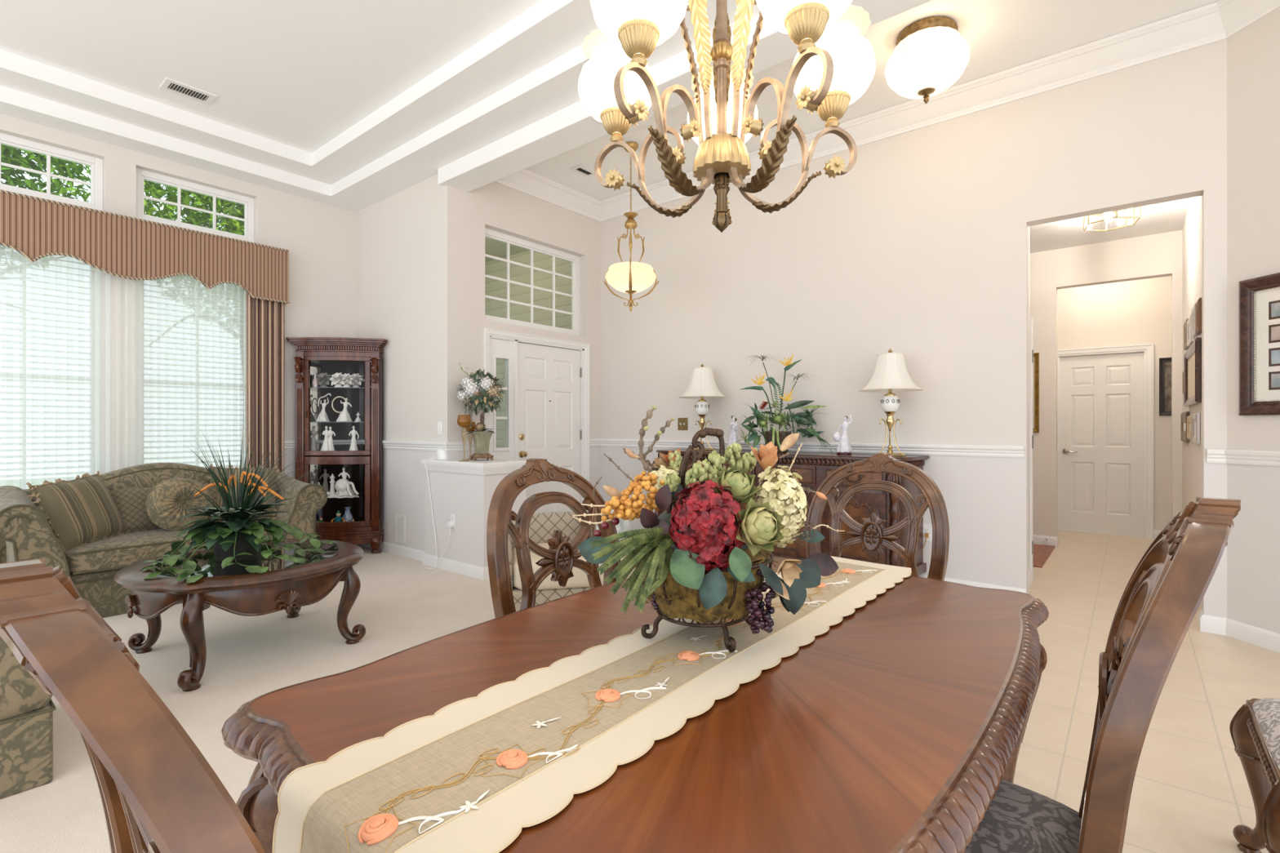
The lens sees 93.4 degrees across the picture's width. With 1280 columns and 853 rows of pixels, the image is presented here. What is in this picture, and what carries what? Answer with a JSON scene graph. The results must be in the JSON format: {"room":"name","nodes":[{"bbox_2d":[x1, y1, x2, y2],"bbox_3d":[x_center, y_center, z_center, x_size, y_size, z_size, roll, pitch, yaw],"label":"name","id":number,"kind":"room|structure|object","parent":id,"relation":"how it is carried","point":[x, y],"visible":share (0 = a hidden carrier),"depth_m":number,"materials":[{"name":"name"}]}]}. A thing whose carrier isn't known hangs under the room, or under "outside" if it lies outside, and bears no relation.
{"room":"dining room","nodes":[
{"label":"dining room","id":0,"kind":"room"},
{"bbox_2d":[0,113,356,478],"bbox_3d":[-5.035,-0.610,3.783,0.160,3.660,6.699,0,0,39],"label":"wall","id":1,"kind":"structure","parent":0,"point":[320,238],"depth_m":5.76,"materials":[{"name":"white paint"}]},
{"bbox_2d":[0,132,102,210],"bbox_3d":[-4.525,-1.894,4.432,0.050,0.428,0.869,0,0,39],"label":"window","id":2,"kind":"structure","parent":1,"relation":"attached to","point":[95,164],"depth_m":4.55,"materials":[{"name":"white"}]},
{"bbox_2d":[0,244,128,489],"bbox_3d":[-4.790,-0.130,3.881,0.032,2.660,2.360,0,0,39],"label":"sheer curtain","id":3,"kind":"object","parent":1,"relation":"hanging from","point":[62,317],"visible":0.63,"depth_m":4.47,"materials":[{"name":"white fabric"}]},
{"bbox_2d":[0,189,289,304],"bbox_3d":[-4.434,-1.389,4.252,0.153,0.497,3.585,0,0,39],"label":"valance","id":4,"kind":"object","parent":1,"relation":"attached to","point":[124,246],"visible":0.98,"depth_m":4.73,"materials":[{"name":"brown fabric"}]},
{"bbox_2d":[245,291,284,472],"bbox_3d":[-3.419,-0.120,5.514,0.056,2.640,0.320,0,0,39],"label":"drape","id":5,"kind":"object","parent":4,"relation":"hanging from","point":[264,319],"visible":0.52,"depth_m":5.49,"materials":[{"name":"brown fabric"}]},
{"bbox_2d":[124,275,251,468],"bbox_3d":[-3.785,-0.130,5.097,0.032,2.660,0.880,0,0,39],"label":"sheer curtain","id":6,"kind":"object","parent":1,"relation":"hanging from","point":[187,338],"visible":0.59,"depth_m":5.06,"materials":[{"name":"white fabric"}]},
{"bbox_2d":[136,168,254,242],"bbox_3d":[-3.857,-1.894,5.252,0.050,0.428,0.869,0,0,39],"label":"window","id":7,"kind":"structure","parent":1,"relation":"attached to","point":[142,175],"depth_m":5.23,"materials":[{"name":"white"}]},
{"bbox_2d":[0,544,494,852],"bbox_3d":[-2.695,1.268,2.708,5.000,0.104,5.190,0,0,39],"label":"floor","id":8,"kind":"structure","parent":0,"point":[401,604],"depth_m":3.15,"materials":[{"name":"beige carpet"}]},
{"bbox_2d":[0,636,56,799],"bbox_3d":[-2.594,0.850,1.974,0.824,0.740,0.895,0,0,39],"label":"armchair","id":9,"kind":"object","parent":8,"relation":"on","point":[26,713],"visible":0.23,"depth_m":2.00,"materials":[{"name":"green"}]},
{"bbox_2d":[0,462,327,617],"bbox_3d":[-3.419,0.748,4.401,0.838,0.945,1.852,0,0,39],"label":"sofa","id":10,"kind":"object","parent":8,"relation":"on","point":[26,533],"visible":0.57,"depth_m":3.88,"materials":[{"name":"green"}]},
{"bbox_2d":[26,471,128,552],"bbox_3d":[-3.665,0.556,3.953,0.251,0.500,0.521,0,0,3],"label":"striped cushion","id":11,"kind":"object","parent":10,"relation":"on","point":[82,511],"visible":0.91,"depth_m":3.87,"materials":[{"name":"fabric"}]},
{"bbox_2d":[107,483,218,533],"bbox_3d":[-3.424,0.600,4.457,0.200,0.329,0.831,0,0,39],"label":"lumbar cushion","id":12,"kind":"object","parent":10,"relation":"on","point":[130,503],"visible":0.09,"depth_m":4.22,"materials":[{"name":"beige fabric"}]},
{"bbox_2d":[64,528,273,573],"bbox_3d":[-3.335,0.828,4.333,0.615,0.185,1.220,0,0,39],"label":"seat cushion","id":13,"kind":"object","parent":10,"relation":"on","point":[113,554],"depth_m":3.88,"materials":[{"name":"green fabric"}]},
{"bbox_2d":[145,477,212,531],"bbox_3d":[-3.304,0.560,4.334,0.240,0.376,0.393,0,0,29],"label":"round cushion","id":14,"kind":"object","parent":10,"relation":"on","point":[166,502],"visible":0.89,"depth_m":4.25,"materials":[{"name":"brown fabric"}]},
{"bbox_2d":[206,463,279,522],"bbox_3d":[-3.127,0.536,4.742,0.504,0.486,0.228,0,0,-28],"label":"striped cushion","id":15,"kind":"object","parent":10,"relation":"on","point":[219,501],"visible":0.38,"depth_m":4.75,"materials":[{"name":"fabric"}]},
{"bbox_2d":[113,538,365,691],"bbox_3d":[-2.151,0.968,3.328,1.136,0.496,1.136,0,0,39],"label":"coffee table","id":16,"kind":"object","parent":8,"relation":"on","point":[231,588],"visible":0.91,"depth_m":2.98,"materials":[{"name":"brown wood"}]},
{"bbox_2d":[140,430,339,582],"bbox_3d":[-2.123,0.362,3.290,0.968,0.717,0.899,0,0,-43],"label":"grassy plant","id":17,"kind":"object","parent":16,"relation":"on","point":[237,538],"visible":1,"depth_m":3.21,"materials":[{"name":"green plant"}]},
{"bbox_2d":[285,337,386,553],"bbox_3d":[-2.888,0.194,5.743,0.691,2.058,0.696,0,0,40],"label":"curio cabinet","id":18,"kind":"object","parent":8,"relation":"on","point":[331,356],"visible":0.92,"depth_m":5.78,"materials":[{"name":"brown wood"}]},
{"bbox_2d":[305,360,322,520],"bbox_3d":[-3.183,0.140,5.890,0.001,1.560,0.156,0,0,39],"label":"mirror","id":19,"kind":"object","parent":18,"relation":"attached to","point":[315,393],"depth_m":5.91,"materials":[{"name":"black mirror"}]},
{"bbox_2d":[315,393,331,422],"bbox_3d":[-3.053,-0.184,5.802,0.116,0.276,0.117,0,0,38],"label":"figurine","id":20,"kind":"object","parent":18,"relation":"on","point":[322,416],"visible":1,"depth_m":5.79,"materials":[{"name":"white ceramic"}]},
{"bbox_2d":[316,372,332,386],"bbox_3d":[-3.058,-0.450,5.839,0.136,0.150,0.158,0,0,39],"label":"flower","id":21,"kind":"object","parent":18,"relation":"on","point":[323,379],"visible":0.93,"depth_m":5.82,"materials":[{"name":"white ceramic"}]},
{"bbox_2d":[320,426,335,450],"bbox_3d":[-2.984,0.118,5.771,0.132,0.251,0.107,0,0,-6],"label":"figurine","id":22,"kind":"object","parent":18,"relation":"on","point":[327,445],"visible":0.96,"depth_m":5.76,"materials":[{"name":"white"}]},
{"bbox_2d":[329,372,345,386],"bbox_3d":[-2.894,-0.448,5.795,0.132,0.148,0.153,0,0,39],"label":"flower","id":23,"kind":"object","parent":18,"relation":"on","point":[336,378],"visible":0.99,"depth_m":5.77,"materials":[{"name":"white ceramic"}]},
{"bbox_2d":[310,386,364,391],"bbox_3d":[-2.904,-0.371,5.957,0.720,0.006,0.445,0,0,-6],"label":"glass shelf","id":24,"kind":"object","parent":18,"relation":"attached to","point":[312,388],"depth_m":5.91,"materials":[{"name":"white"}]},
{"bbox_2d":[331,395,352,422],"bbox_3d":[-2.860,-0.169,5.803,0.169,0.246,0.141,0,0,-39],"label":"figurine","id":25,"kind":"object","parent":18,"relation":"on","point":[344,416],"visible":1,"depth_m":5.80,"materials":[{"name":"white"}]},
{"bbox_2d":[326,467,359,497],"bbox_3d":[-2.869,0.539,5.803,0.356,0.288,0.182,0,0,-6],"label":"figurine group","id":26,"kind":"object","parent":18,"relation":"on","point":[343,487],"visible":0.93,"depth_m":5.75,"materials":[{"name":"white"}]},
{"bbox_2d":[327,493,364,498],"bbox_3d":[-2.904,0.683,5.957,0.720,0.006,0.445,0,0,-6],"label":"glass shelf","id":27,"kind":"object","parent":18,"relation":"attached to","point":[361,495],"depth_m":5.83,"materials":[{"name":"white"}]},
{"bbox_2d":[348,426,359,450],"bbox_3d":[-2.754,0.119,5.803,0.086,0.249,0.084,0,0,-44],"label":"figurine","id":28,"kind":"object","parent":18,"relation":"on","point":[353,446],"visible":0.94,"depth_m":5.79,"materials":[{"name":"white"}]},
{"bbox_2d":[359,363,363,517],"bbox_3d":[-2.830,0.140,6.122,0.085,1.560,0.001,0,0,39],"label":"mirror","id":29,"kind":"object","parent":18,"relation":"attached to","point":[361,365],"depth_m":6.12,"materials":[{"name":"black mirror"}]},
{"bbox_2d":[493,511,635,618],"bbox_3d":[-0.392,0.858,3.408,0.840,0.685,0.640,0,0,-13],"label":"cushion","id":30,"kind":"object","parent":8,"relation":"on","point":[542,526],"visible":0.18,"depth_m":3.12,"materials":[{"name":"beige fabric"}]},
{"bbox_2d":[356,173,437,551],"bbox_3d":[-2.317,-0.610,5.811,1.490,3.660,0.120,0,0,39],"label":"wall","id":31,"kind":"structure","parent":0,"point":[397,234],"depth_m":5.65,"materials":[{"name":"white paint"}]},
{"bbox_2d":[284,440,474,451],"bbox_3d":[-2.364,0.175,5.710,2.010,0.080,0.724,0,0,15],"label":"trim","id":32,"kind":"structure","parent":31,"relation":"attached to","point":[402,445],"depth_m":5.49,"materials":[{"name":"white"}]},
{"bbox_2d":[395,514,405,543],"bbox_3d":[-2.255,0.965,5.677,0.170,0.260,0.010,0,0,39],"label":"air vent","id":33,"kind":"object","parent":31,"relation":"in","point":[400,520],"visible":1,"depth_m":5.68,"materials":[{"name":"white"}]},
{"bbox_2d":[356,541,489,580],"bbox_3d":[-4.018,1.171,3.132,2.239,0.098,6.976,0,0,39],"label":"baseboard","id":34,"kind":"structure","parent":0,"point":[468,570],"depth_m":5.20,"materials":[{"name":"white"}]},
{"bbox_2d":[422,448,444,568],"bbox_3d":[-1.760,0.707,5.226,0.226,1.021,0.174,0,0,-16],"label":"cord","id":35,"kind":"object","parent":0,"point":[440,453],"visible":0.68,"depth_m":5.22,"materials":[{"name":"white plastic"}]},
{"bbox_2d":[424,470,525,567],"bbox_3d":[-1.438,0.790,5.231,0.860,0.860,0.430,0,0,39],"label":"wall","id":36,"kind":"structure","parent":0,"point":[467,496],"depth_m":5.02,"materials":[{"name":"white paint"}]},
{"bbox_2d":[421,458,526,475],"bbox_3d":[-1.424,0.338,5.220,0.895,0.094,0.500,0,0,39],"label":"trim","id":37,"kind":"structure","parent":36,"relation":"on","point":[481,466],"depth_m":4.97,"materials":[{"name":"white"}]},
{"bbox_2d":[457,414,471,461],"bbox_3d":[-1.473,0.097,5.053,0.118,0.387,0.118,0,0,39],"label":"goblet","id":38,"kind":"object","parent":37,"relation":"on","point":[464,421],"visible":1,"depth_m":5.03,"materials":[{"name":"orange glass"}]},
{"bbox_2d":[457,414,471,427],"bbox_3d":[-1.473,-0.044,5.053,0.118,0.106,0.118,0,0,39],"label":"bowl","id":39,"kind":"object","parent":38,"relation":"on","point":[463,420],"depth_m":5.01,"materials":[{"name":"orange glass"}]},
{"bbox_2d":[457,364,506,461],"bbox_3d":[-1.360,-0.128,5.181,0.423,0.838,0.420,0,0,-18],"label":"potted plant","id":40,"kind":"object","parent":37,"relation":"on","point":[482,392],"visible":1,"depth_m":5.10,"materials":[{"name":"green plant"}]},
{"bbox_2d":[437,181,599,493],"bbox_3d":[-1.074,-0.610,6.037,0.150,3.660,2.041,0,0,39],"label":"wall","id":41,"kind":"structure","parent":0,"point":[463,216],"depth_m":5.48,"materials":[{"name":"white paint"}]},
{"bbox_2d":[484,227,579,335],"bbox_3d":[-1.087,-1.410,6.076,0.050,0.880,1.301,0,0,39],"label":"window","id":42,"kind":"structure","parent":41,"relation":"in","point":[489,233],"depth_m":6.10,"materials":[{"name":"white"}]},
{"bbox_2d":[484,328,589,513],"bbox_3d":[-1.024,0.163,6.045,0.158,2.115,1.355,0,0,39],"label":"door","id":43,"kind":"structure","parent":41,"relation":"in","point":[547,387],"depth_m":6.10,"materials":[{"name":"white paint"}]},
{"bbox_2d":[0,0,1218,253],"bbox_3d":[0.659,-2.170,2.559,10.613,0.740,12.800,0,0,39],"label":"ceiling","id":44,"kind":"structure","parent":0,"point":[353,105],"depth_m":4.11,"materials":[{"name":"white paint"}]},
{"bbox_2d":[159,77,217,105],"bbox_3d":[-3.285,-2.436,4.389,0.190,0.009,0.300,0,0,39],"label":"ceiling vent","id":45,"kind":"object","parent":44,"relation":"in","point":[172,86],"visible":1,"depth_m":4.38,"materials":[{"name":"white"}]},
{"bbox_2d":[569,164,595,177],"bbox_3d":[-0.535,-2.436,5.753,0.140,0.009,0.240,0,0,39],"label":"ceiling vent","id":46,"kind":"object","parent":44,"relation":"in","point":[580,169],"visible":0.97,"depth_m":5.74,"materials":[{"name":"white"}]},
{"bbox_2d":[603,142,659,311],"bbox_3d":[-0.073,-1.716,5.269,0.504,1.443,0.494,0,0,-41],"label":"pendant lamp","id":47,"kind":"object","parent":44,"relation":"hanging from","point":[630,277],"visible":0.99,"depth_m":5.12,"materials":[{"name":"gold metal"}]},
{"bbox_2d":[437,0,931,191],"bbox_3d":[1.765,-2.261,2.503,8.828,0.357,0.270,0,0,39],"label":"ceiling beam","id":48,"kind":"structure","parent":44,"relation":"attached to","point":[566,129],"depth_m":4.25,"materials":[{"name":"white paint"}]},
{"bbox_2d":[577,0,875,232],"bbox_3d":[0.163,-1.431,1.318,0.679,2.007,0.668,0,0,39],"label":"chandelier","id":49,"kind":"object","parent":44,"relation":"hanging from","point":[833,65],"visible":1,"depth_m":1.29,"materials":[{"name":"brown metal"}]},
{"bbox_2d":[884,16,969,103],"bbox_3d":[1.780,-2.220,3.749,0.482,0.431,0.482,0,0,39],"label":"ceiling lamp","id":50,"kind":"object","parent":44,"relation":"attached to","point":[930,55],"visible":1,"depth_m":3.61,"materials":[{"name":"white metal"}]},
{"bbox_2d":[1083,206,1141,231],"bbox_3d":[3.862,-1.726,4.941,0.375,0.144,0.387,0,0,39],"label":"lamp","id":51,"kind":"object","parent":44,"relation":"attached to","point":[1108,215],"visible":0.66,"depth_m":4.95,"materials":[{"name":"gold metal"}]},
{"bbox_2d":[600,38,1226,617],"bbox_3d":[1.532,-0.610,5.154,5.005,3.660,0.115,0,0,39],"label":"wall","id":52,"kind":"structure","parent":0,"point":[919,251],"depth_m":4.56,"materials":[{"name":"white paint"}]},
{"bbox_2d":[589,438,1024,457],"bbox_3d":[1.044,0.175,5.353,3.998,0.080,0.193,0,0,39],"label":"trim","id":53,"kind":"structure","parent":52,"relation":"attached to","point":[1018,451],"depth_m":4.79,"materials":[{"name":"white"}]},
{"bbox_2d":[919,573,1026,593],"bbox_3d":[1.049,1.171,5.349,4.010,0.098,0.193,0,0,39],"label":"baseboard","id":54,"kind":"structure","parent":52,"relation":"attached to","point":[948,580],"depth_m":4.32,"materials":[{"name":"white"}]},
{"bbox_2d":[1028,226,1030,570],"bbox_3d":[2.837,-0.290,4.538,0.100,3.020,0.580,0,0,39],"label":"wall","id":55,"kind":"structure","parent":0,"point":[1028,226],"depth_m":4.69,"materials":[{"name":"beige paint"}]},
{"bbox_2d":[1030,316,1033,572],"bbox_3d":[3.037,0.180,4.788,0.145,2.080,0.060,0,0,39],"label":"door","id":56,"kind":"structure","parent":55,"relation":"in","point":[1031,317],"depth_m":4.73,"materials":[{"name":"white"}]},
{"bbox_2d":[1033,543,1055,568],"bbox_3d":[3.225,1.242,6.170,1.600,0.056,1.200,0,0,39],"label":"floor","id":57,"kind":"structure","parent":0,"point":[1042,553],"depth_m":5.75,"materials":[{"name":"brown wood"}]},
{"bbox_2d":[1030,230,1182,537],"bbox_3d":[3.999,-0.290,6.391,2.600,3.020,0.120,0,0,39],"label":"wall","id":58,"kind":"structure","parent":0,"point":[1159,255],"depth_m":6.00,"materials":[{"name":"beige paint"}]},
{"bbox_2d":[1033,352,1039,432],"bbox_3d":[3.919,-0.350,6.356,0.480,0.820,0.029,0,0,39],"label":"picture frame","id":59,"kind":"object","parent":58,"relation":"attached to","point":[1036,355],"visible":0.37,"depth_m":6.21,"materials":[{"name":"gold metal"}]},
{"bbox_2d":[1033,534,1058,546],"bbox_3d":[3.721,1.171,6.607,1.416,0.098,0.136,0,0,39],"label":"baseboard","id":60,"kind":"structure","parent":58,"relation":"attached to","point":[1037,540],"depth_m":6.17,"materials":[{"name":"white"}]},
{"bbox_2d":[1057,275,1171,530],"bbox_3d":[4.758,-0.290,7.321,2.600,3.020,0.120,0,0,39],"label":"wall","id":61,"kind":"structure","parent":0,"point":[1134,312],"depth_m":6.66,"materials":[{"name":"beige paint"}]},
{"bbox_2d":[1057,343,1153,538],"bbox_3d":[5.259,0.170,6.891,0.930,2.140,0.152,0,0,39],"label":"door","id":62,"kind":"structure","parent":61,"relation":"in","point":[1105,394],"depth_m":6.84,"materials":[{"name":"white paint"}]},
{"bbox_2d":[1159,357,1171,415],"bbox_3d":[5.694,-0.430,6.460,0.200,0.620,0.024,0,0,39],"label":"picture frame","id":63,"kind":"object","parent":61,"relation":"attached to","point":[1165,363],"visible":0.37,"depth_m":6.50,"materials":[{"name":"black"}]},
{"bbox_2d":[1164,361,1171,411],"bbox_3d":[5.700,-0.430,6.467,0.119,0.539,0.006,0,0,39],"label":"picture","id":64,"kind":"object","parent":63,"relation":"attached to","point":[1167,364],"depth_m":6.48},
{"bbox_2d":[1013,529,1279,852],"bbox_3d":[1.156,1.270,3.316,6.800,0.100,11.000,0,0,39],"label":"floor","id":65,"kind":"structure","parent":0,"point":[1190,792],"depth_m":2.60,"materials":[{"name":"beige tile"}]},
{"bbox_2d":[0,558,265,852],"bbox_3d":[-0.298,0.668,0.726,0.620,1.117,0.692,0,0,39],"label":"dining chair","id":66,"kind":"object","parent":65,"relation":"on","point":[159,793],"visible":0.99,"depth_m":0.40,"materials":[{"name":"brown wood"}]},
{"bbox_2d":[486,457,621,617],"bbox_3d":[-0.105,0.668,1.860,0.692,1.117,0.620,0,0,39],"label":"dining chair","id":67,"kind":"object","parent":65,"relation":"on","point":[561,557],"visible":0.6,"depth_m":1.93,"materials":[{"name":"brown wood"}]},
{"bbox_2d":[221,556,1048,852],"bbox_3d":[0.207,0.840,1.329,1.084,0.760,1.688,0,0,39],"label":"dining table","id":68,"kind":"object","parent":65,"relation":"on","point":[896,729],"visible":0.69,"depth_m":0.95,"materials":[{"name":"brown wood"}]},
{"bbox_2d":[271,555,911,852],"bbox_3d":[0.207,0.555,1.348,0.337,0.226,1.759,0,0,39],"label":"table runner","id":69,"kind":"object","parent":68,"relation":"on","point":[467,776],"visible":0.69,"depth_m":0.87,"materials":[{"name":"beige"}]},
{"bbox_2d":[458,790,488,813],"bbox_3d":[-0.195,0.452,0.728,0.025,0.001,0.047,0,0,39],"label":"flower","id":70,"kind":"object","parent":69,"relation":"on","point":[476,801],"depth_m":0.73,"materials":[{"name":"white fabric"}]},
{"bbox_2d":[531,717,559,728],"bbox_3d":[-0.144,0.453,0.926,0.025,0.001,0.047,0,0,39],"label":"flower","id":71,"kind":"object","parent":69,"relation":"on","point":[536,722],"depth_m":0.92,"materials":[{"name":"white fabric"}]},
{"bbox_2d":[654,677,669,687],"bbox_3d":[0.045,0.453,1.067,0.025,0.001,0.047,0,0,39],"label":"flower","id":72,"kind":"object","parent":69,"relation":"on","point":[660,682],"depth_m":1.07,"materials":[{"name":"white fabric"}]},
{"bbox_2d":[572,405,844,652],"bbox_3d":[0.132,0.203,1.237,0.445,0.500,0.508,0,0,39],"label":"flower arrangement","id":73,"kind":"object","parent":69,"relation":"on","point":[705,559],"visible":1,"depth_m":1.19,"materials":[{"name":"plant"}]},
{"bbox_2d":[636,552,773,627],"bbox_3d":[0.138,0.345,1.332,0.308,0.133,0.308,0,0,39],"label":"bowl","id":74,"kind":"object","parent":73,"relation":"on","point":[726,597],"depth_m":1.22,"materials":[{"name":"metal"}]},
{"bbox_2d":[651,448,929,574],"bbox_3d":[1.113,0.720,5.090,2.351,1.000,0.504,0,0,39],"label":"sideboard","id":75,"kind":"object","parent":65,"relation":"on","point":[814,468],"visible":0.22,"depth_m":4.50,"materials":[{"name":"brown wood"}]},
{"bbox_2d":[678,364,726,450],"bbox_3d":[0.575,-0.181,5.571,0.445,0.802,0.446,0,0,11],"label":"table lamp","id":76,"kind":"object","parent":75,"relation":"on","point":[702,384],"visible":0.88,"depth_m":5.49,"materials":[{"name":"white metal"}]},
{"bbox_2d":[725,415,739,448],"bbox_3d":[0.834,0.061,5.379,0.114,0.317,0.140,0,0,-34],"label":"statuette","id":77,"kind":"object","parent":75,"relation":"on","point":[733,437],"visible":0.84,"depth_m":5.35,"materials":[{"name":"white ceramic"}]},
{"bbox_2d":[736,352,835,453],"bbox_3d":[1.219,-0.196,5.011,0.881,0.832,0.373,0,0,3],"label":"arrangement","id":78,"kind":"object","parent":75,"relation":"on","point":[777,437],"visible":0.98,"depth_m":4.99,"materials":[{"name":"green plant"}]},
{"bbox_2d":[832,414,853,455],"bbox_3d":[1.586,0.065,4.697,0.125,0.311,0.132,0,0,-35],"label":"statuette","id":79,"kind":"object","parent":75,"relation":"on","point":[844,447],"visible":1,"depth_m":4.67,"materials":[{"name":"white ceramic"}]},
{"bbox_2d":[858,348,923,457],"bbox_3d":[1.865,-0.181,4.494,0.445,0.802,0.446,0,0,39],"label":"table lamp","id":80,"kind":"object","parent":75,"relation":"on","point":[890,375],"visible":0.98,"depth_m":4.42,"materials":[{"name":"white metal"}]},
{"bbox_2d":[805,453,949,580],"bbox_3d":[0.800,0.668,2.247,0.620,1.117,0.692,0,0,39],"label":"dining chair","id":81,"kind":"object","parent":65,"relation":"on","point":[872,535],"visible":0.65,"depth_m":2.39,"materials":[{"name":"brown wood"}]},
{"bbox_2d":[964,497,1241,852],"bbox_3d":[0.630,0.668,1.119,0.692,1.117,0.620,0,0,39],"label":"dining chair","id":82,"kind":"object","parent":65,"relation":"on","point":[1161,599],"visible":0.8,"depth_m":0.81,"materials":[{"name":"brown wood"}]},
{"bbox_2d":[1229,697,1279,852],"bbox_3d":[1.817,0.668,1.331,0.692,1.117,0.620,0,0,39],"label":"dining chair","id":83,"kind":"object","parent":65,"relation":"on","point":[1255,728],"visible":1,"depth_m":1.66,"materials":[{"name":"brown wood"}]},
{"bbox_2d":[1182,195,1201,608],"bbox_3d":[4.628,-0.290,5.026,0.100,3.020,3.600,0,0,39],"label":"wall","id":84,"kind":"structure","parent":0,"point":[1192,228],"depth_m":4.57,"materials":[{"name":"beige paint"}]},
{"bbox_2d":[1180,411,1189,442],"bbox_3d":[4.619,0.005,5.114,0.019,0.249,0.684,0,0,39],"label":"picture frame","id":85,"kind":"object","parent":84,"relation":"attached to","point":[1184,415],"visible":0.85,"depth_m":5.14,"materials":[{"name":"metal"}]},
{"bbox_2d":[1183,337,1200,406],"bbox_3d":[4.079,-0.377,4.460,0.029,0.434,1.130,0,0,39],"label":"picture frame","id":86,"kind":"object","parent":84,"relation":"attached to","point":[1192,357],"visible":1,"depth_m":4.39,"materials":[{"name":"brown wood"}]},
{"bbox_2d":[1187,351,1195,399],"bbox_3d":[4.087,-0.377,4.453,0.008,0.326,1.022,0,0,39],"label":"picture","id":87,"kind":"object","parent":86,"relation":"attached to","point":[1191,355],"depth_m":4.55,"materials":[{"name":"beige"}]},
{"bbox_2d":[1191,413,1199,443],"bbox_3d":[3.905,0.011,4.238,0.019,0.206,0.403,0,0,39],"label":"picture frame","id":88,"kind":"object","parent":84,"relation":"attached to","point":[1195,417],"visible":1,"depth_m":4.09,"materials":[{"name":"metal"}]},
{"bbox_2d":[1195,297,1201,334],"bbox_3d":[3.747,-0.736,4.044,0.019,0.219,0.224,0,0,39],"label":"picture frame","id":89,"kind":"object","parent":84,"relation":"attached to","point":[1198,304],"visible":0.96,"depth_m":3.98,"materials":[{"name":"brown"}]},
{"bbox_2d":[1226,7,1279,633],"bbox_3d":[3.617,-0.610,2.303,0.115,3.660,2.475,0,0,-6],"label":"wall","id":90,"kind":"structure","parent":0,"point":[1253,52],"depth_m":3.39,"materials":[{"name":"white paint"}]},
{"bbox_2d":[495,0,1279,222],"bbox_3d":[1.592,-2.355,3.844,6.755,0.170,1.840,0,0,39],"label":"trim","id":91,"kind":"structure","parent":90,"relation":"attached to","point":[1220,20],"depth_m":4.20,"materials":[{"name":"white"}]},
{"bbox_2d":[1198,610,1279,653],"bbox_3d":[3.506,1.171,2.368,0.093,0.098,2.628,0,0,-6],"label":"baseboard","id":92,"kind":"structure","parent":90,"relation":"attached to","point":[1264,638],"depth_m":3.44,"materials":[{"name":"white"}]},
{"bbox_2d":[1206,448,1279,466],"bbox_3d":[3.538,0.175,2.326,0.086,0.080,2.537,0,0,-7],"label":"trim","id":93,"kind":"structure","parent":90,"relation":"attached to","point":[1225,456],"depth_m":3.42,"materials":[{"name":"white"}]},
{"bbox_2d":[1239,272,1279,415],"bbox_3d":[3.464,-0.445,3.043,0.034,0.765,0.800,0,0,-6],"label":"picture frame","id":94,"kind":"object","parent":90,"relation":"attached to","point":[1259,297],"visible":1,"depth_m":3.35,"materials":[{"name":"brown wood"}]},
{"bbox_2d":[1255,287,1279,401],"bbox_3d":[3.476,-0.445,3.045,0.010,0.630,0.665,0,0,-6],"label":"picture","id":95,"kind":"object","parent":94,"relation":"attached to","point":[1267,299],"depth_m":3.31,"materials":[{"name":"white"}]},
{"bbox_2d":[1268,300,1279,319],"bbox_3d":[3.452,-0.633,3.231,0.001,0.098,0.145,0,0,-6],"label":"photo","id":96,"kind":"object","parent":94,"relation":"attached to","point":[1273,305],"depth_m":3.28,"materials":[{"name":"grey paper"}]},
{"bbox_2d":[1268,324,1279,343],"bbox_3d":[3.452,-0.505,3.231,0.001,0.098,0.145,0,0,-6],"label":"photo","id":97,"kind":"object","parent":94,"relation":"attached to","point":[1273,329],"depth_m":3.28,"materials":[{"name":"beige paper"}]},
{"bbox_2d":[1268,347,1279,366],"bbox_3d":[3.452,-0.377,3.231,0.001,0.098,0.145,0,0,-6],"label":"photo","id":98,"kind":"object","parent":94,"relation":"attached to","point":[1273,353],"depth_m":3.28,"materials":[{"name":"grey paper"}]},
{"bbox_2d":[1268,371,1279,390],"bbox_3d":[3.452,-0.249,3.231,0.001,0.098,0.145,0,0,-6],"label":"photo","id":99,"kind":"object","parent":94,"relation":"attached to","point":[1273,376],"depth_m":3.28,"materials":[{"name":"grey paper"}]},
{"label":"outside","id":100,"kind":"structure","parent":0,"visible":0},
{"bbox_3d":[-11.191,1.520,10.417,17.487,0.100,26.000,0,0,39],"label":"ground","id":101,"kind":"structure","parent":100,"visible":0},
{"bbox_2d":[0,144,90,202],"bbox_3d":[-7.285,-1.924,5.956,3.180,6.907,1.978,0,0,-39],"label":"tree","id":102,"kind":"object","parent":101,"relation":"on","point":[16,158],"visible":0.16,"depth_m":6.57,"materials":[{"name":"green plant"}]},
{"bbox_2d":[144,180,244,235],"bbox_3d":[-5.658,-1.917,8.718,1.901,6.895,3.295,0,0,39],"label":"tree","id":103,"kind":"object","parent":101,"relation":"on","point":[194,217],"visible":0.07,"depth_m":7.99,"materials":[{"name":"green plant"}]},
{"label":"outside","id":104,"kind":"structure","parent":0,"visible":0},
{"bbox_2d":[484,237,528,262],"bbox_3d":[-2.448,-2.355,7.481,3.750,0.050,2.300,0,0,39],"label":"ceiling","id":105,"kind":"structure","parent":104,"point":[492,247],"depth_m":7.93,"materials":[{"name":"beige"}]},
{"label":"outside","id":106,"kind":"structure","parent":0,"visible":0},
{"bbox_2d":[484,250,571,447],"bbox_3d":[-2.854,-0.780,7.792,4.727,4.000,2.230,0,0,39],"label":"wall","id":107,"kind":"structure","parent":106,"point":[493,287],"depth_m":8.05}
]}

